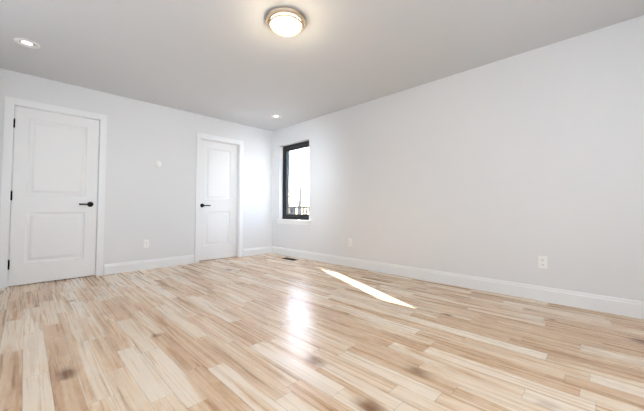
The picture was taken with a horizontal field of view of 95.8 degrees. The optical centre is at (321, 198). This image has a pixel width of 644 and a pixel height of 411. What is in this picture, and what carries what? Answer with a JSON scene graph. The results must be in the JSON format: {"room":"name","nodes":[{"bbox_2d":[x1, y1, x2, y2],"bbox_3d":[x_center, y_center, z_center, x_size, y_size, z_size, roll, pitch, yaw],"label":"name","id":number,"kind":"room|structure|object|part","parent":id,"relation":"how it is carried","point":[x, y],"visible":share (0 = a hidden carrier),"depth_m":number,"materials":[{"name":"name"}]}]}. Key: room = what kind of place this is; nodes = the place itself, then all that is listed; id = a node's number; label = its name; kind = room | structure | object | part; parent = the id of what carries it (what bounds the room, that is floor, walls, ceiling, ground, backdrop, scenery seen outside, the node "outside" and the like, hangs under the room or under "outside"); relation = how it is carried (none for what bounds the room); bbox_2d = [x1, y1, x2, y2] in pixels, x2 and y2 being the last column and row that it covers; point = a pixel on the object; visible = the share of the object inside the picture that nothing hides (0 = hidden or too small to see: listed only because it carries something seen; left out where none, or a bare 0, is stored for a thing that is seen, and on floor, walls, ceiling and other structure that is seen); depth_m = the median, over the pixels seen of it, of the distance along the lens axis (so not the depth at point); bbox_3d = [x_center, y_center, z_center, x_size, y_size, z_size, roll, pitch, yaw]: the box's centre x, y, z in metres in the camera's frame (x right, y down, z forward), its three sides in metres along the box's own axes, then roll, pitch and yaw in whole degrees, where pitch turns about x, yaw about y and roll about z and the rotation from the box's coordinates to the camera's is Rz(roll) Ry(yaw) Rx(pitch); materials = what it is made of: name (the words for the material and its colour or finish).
{"room":"empty bedroom","nodes":[
{"label":"empty bedroom","id":0,"kind":"room"},
{"bbox_2d":[0,68,271,274],"bbox_3d":[-2.465,-0.184,4.411,0.140,2.431,4.335,-2,-3,44],"label":"wall","id":1,"kind":"structure","parent":0,"point":[146,198],"depth_m":4.28,"materials":[{"name":"white paint"}]},
{"bbox_2d":[8,106,98,285],"bbox_3d":[-3.213,-0.026,3.528,0.095,2.030,0.778,-2,-3,44],"label":"door","id":2,"kind":"structure","parent":1,"relation":"in","point":[53,197],"depth_m":3.51,"materials":[{"name":"white paint"}]},
{"bbox_3d":[-3.482,-0.056,3.260,0.017,1.702,0.017,-2,-3,44],"label":"hinge frame","id":3,"kind":"part","parent":2,"relation":"part of","materials":[{"name":"black metal"}]},
{"bbox_3d":[-3.007,0.075,3.710,0.060,0.067,0.152,-2,-3,44],"label":"handle","id":4,"kind":"part","parent":2,"relation":"part of","materials":[{"name":"black metal"}]},
{"bbox_2d":[0,96,106,288],"bbox_3d":[-3.259,-0.061,3.582,0.158,2.124,0.926,-2,-3,44],"label":"door frame","id":5,"kind":"structure","parent":1,"relation":"attached to","point":[11,103],"depth_m":3.30,"materials":[{"name":"white paint"}]},
{"bbox_2d":[143,240,148,247],"bbox_3d":[-2.539,0.657,4.197,0.009,0.115,0.070,-2,-3,44],"label":"electrical outlet","id":6,"kind":"object","parent":1,"relation":"attached to","point":[145,243],"visible":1,"depth_m":4.19,"materials":[{"name":"white plastic"}]},
{"bbox_2d":[155,161,160,166],"bbox_3d":[-2.446,-0.516,4.339,0.006,0.090,0.090,-2,-3,44],"label":"switch cover","id":7,"kind":"object","parent":1,"relation":"attached to","point":[157,163],"visible":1,"depth_m":4.34,"materials":[{"name":"white plastic"}]},
{"bbox_2d":[104,246,271,274],"bbox_3d":[-2.409,0.961,4.314,0.016,0.135,4.055,-2,-3,44],"label":"baseboard","id":8,"kind":"structure","parent":1,"relation":"attached to","point":[115,268],"depth_m":4.29,"materials":[{"name":"white paint"}]},
{"bbox_2d":[199,140,236,260],"bbox_3d":[-1.808,0.032,5.079,0.095,2.030,0.700,-2,-3,44],"label":"door","id":9,"kind":"structure","parent":1,"relation":"in","point":[218,185],"depth_m":5.09,"materials":[{"name":"white paint"}]},
{"bbox_2d":[194,132,243,262],"bbox_3d":[-1.804,-0.006,5.077,0.170,2.124,0.858,-2,-3,44],"label":"door frame","id":10,"kind":"structure","parent":1,"relation":"attached to","point":[239,144],"depth_m":5.21,"materials":[{"name":"white paint"}]},
{"bbox_2d":[0,253,643,410],"bbox_3d":[-0.249,1.001,2.226,6.300,0.100,4.375,-2,-3,44],"label":"floor","id":11,"kind":"structure","parent":0,"point":[269,332],"depth_m":1.85,"materials":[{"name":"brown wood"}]},
{"bbox_2d":[0,0,643,130],"bbox_3d":[-0.249,-1.528,2.321,6.300,0.100,4.375,-2,-3,44],"label":"ceiling","id":12,"kind":"structure","parent":0,"point":[238,61],"depth_m":2.78,"materials":[{"name":"white paint"}]},
{"bbox_2d":[14,38,39,48],"bbox_3d":[-2.777,-1.461,2.738,0.176,0.011,0.176,-2,-3,44],"label":"recessed light","id":13,"kind":"object","parent":12,"relation":"in","point":[36,46],"visible":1,"depth_m":2.73,"materials":[{"name":"white plastic"}]},
{"bbox_2d":[266,7,305,36],"bbox_3d":[-0.298,-1.434,2.410,0.335,0.082,0.335,-2,-3,44],"label":"ceiling light fixture","id":14,"kind":"object","parent":12,"relation":"attached to","point":[286,21],"visible":1,"depth_m":2.34,"materials":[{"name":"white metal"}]},
{"bbox_2d":[270,12,301,34],"bbox_3d":[-0.298,-1.424,2.410,0.260,0.062,0.260,-2,-3,44],"label":"diffuser","id":15,"kind":"object","parent":14,"relation":"attached to","point":[281,23],"depth_m":2.35,"materials":[{"name":"white glass"}]},
{"bbox_2d":[272,15,643,301],"bbox_3d":[1.268,-0.210,3.723,6.160,2.431,0.180,-2,-3,44],"label":"wall","id":16,"kind":"structure","parent":0,"point":[511,169],"depth_m":3.02,"materials":[{"name":"white paint"}]},
{"bbox_2d":[276,219,310,224],"bbox_3d":[-0.510,0.434,5.351,0.940,0.085,0.115,-2,-3,44],"label":"window sill","id":17,"kind":"structure","parent":16,"relation":"attached to","point":[294,221],"depth_m":5.28,"materials":[{"name":"white paint"}]},
{"bbox_2d":[282,141,308,219],"bbox_3d":[-0.441,-0.318,5.450,0.850,1.425,0.107,-2,-3,44],"label":"window","id":18,"kind":"structure","parent":16,"relation":"in","point":[286,169],"depth_m":5.65,"materials":[{"name":"black"}]},
{"bbox_2d":[348,238,351,245],"bbox_3d":[0.422,0.663,4.386,0.070,0.115,0.009,-2,-3,44],"label":"electrical outlet","id":19,"kind":"object","parent":16,"relation":"attached to","point":[349,241],"visible":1,"depth_m":4.39,"materials":[{"name":"white plastic"}]},
{"bbox_2d":[272,246,643,318],"bbox_3d":[1.155,0.936,3.654,6.004,0.135,0.016,-2,-3,44],"label":"baseboard","id":20,"kind":"structure","parent":16,"relation":"attached to","point":[619,306],"depth_m":3.01,"materials":[{"name":"white paint"}]},
{"bbox_2d":[538,256,547,268],"bbox_3d":[2.091,0.605,2.754,0.070,0.115,0.009,-2,-3,44],"label":"electrical outlet","id":21,"kind":"object","parent":16,"relation":"attached to","point":[542,261],"visible":1,"depth_m":2.75,"materials":[{"name":"white plastic"}]},
{"label":"outside","id":22,"kind":"structure","parent":0,"visible":0},
{"bbox_3d":[8.336,5.319,36.195,80.000,0.200,56.375,-2,-3,44],"label":"ground","id":23,"kind":"structure","parent":22,"visible":0},
{"bbox_2d":[289,206,308,213],"bbox_3d":[-0.207,2.150,6.885,7.090,3.950,2.360,-2,-3,44],"label":"deck","id":24,"kind":"object","parent":23,"relation":"on","point":[293,209],"depth_m":9.04,"materials":[{"name":"grey wood"}]},
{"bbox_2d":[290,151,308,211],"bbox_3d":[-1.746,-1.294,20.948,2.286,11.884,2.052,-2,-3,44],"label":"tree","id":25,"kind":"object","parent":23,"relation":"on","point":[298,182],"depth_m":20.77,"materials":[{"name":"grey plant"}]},
{"bbox_2d":[299,149,300,213],"bbox_3d":[-1.827,-3.165,19.883,1.602,15.543,2.338,-2,-3,44],"label":"pole","id":26,"kind":"object","parent":23,"relation":"on","point":[300,183],"depth_m":20.05,"materials":[{"name":"grey metal"}]}
]}

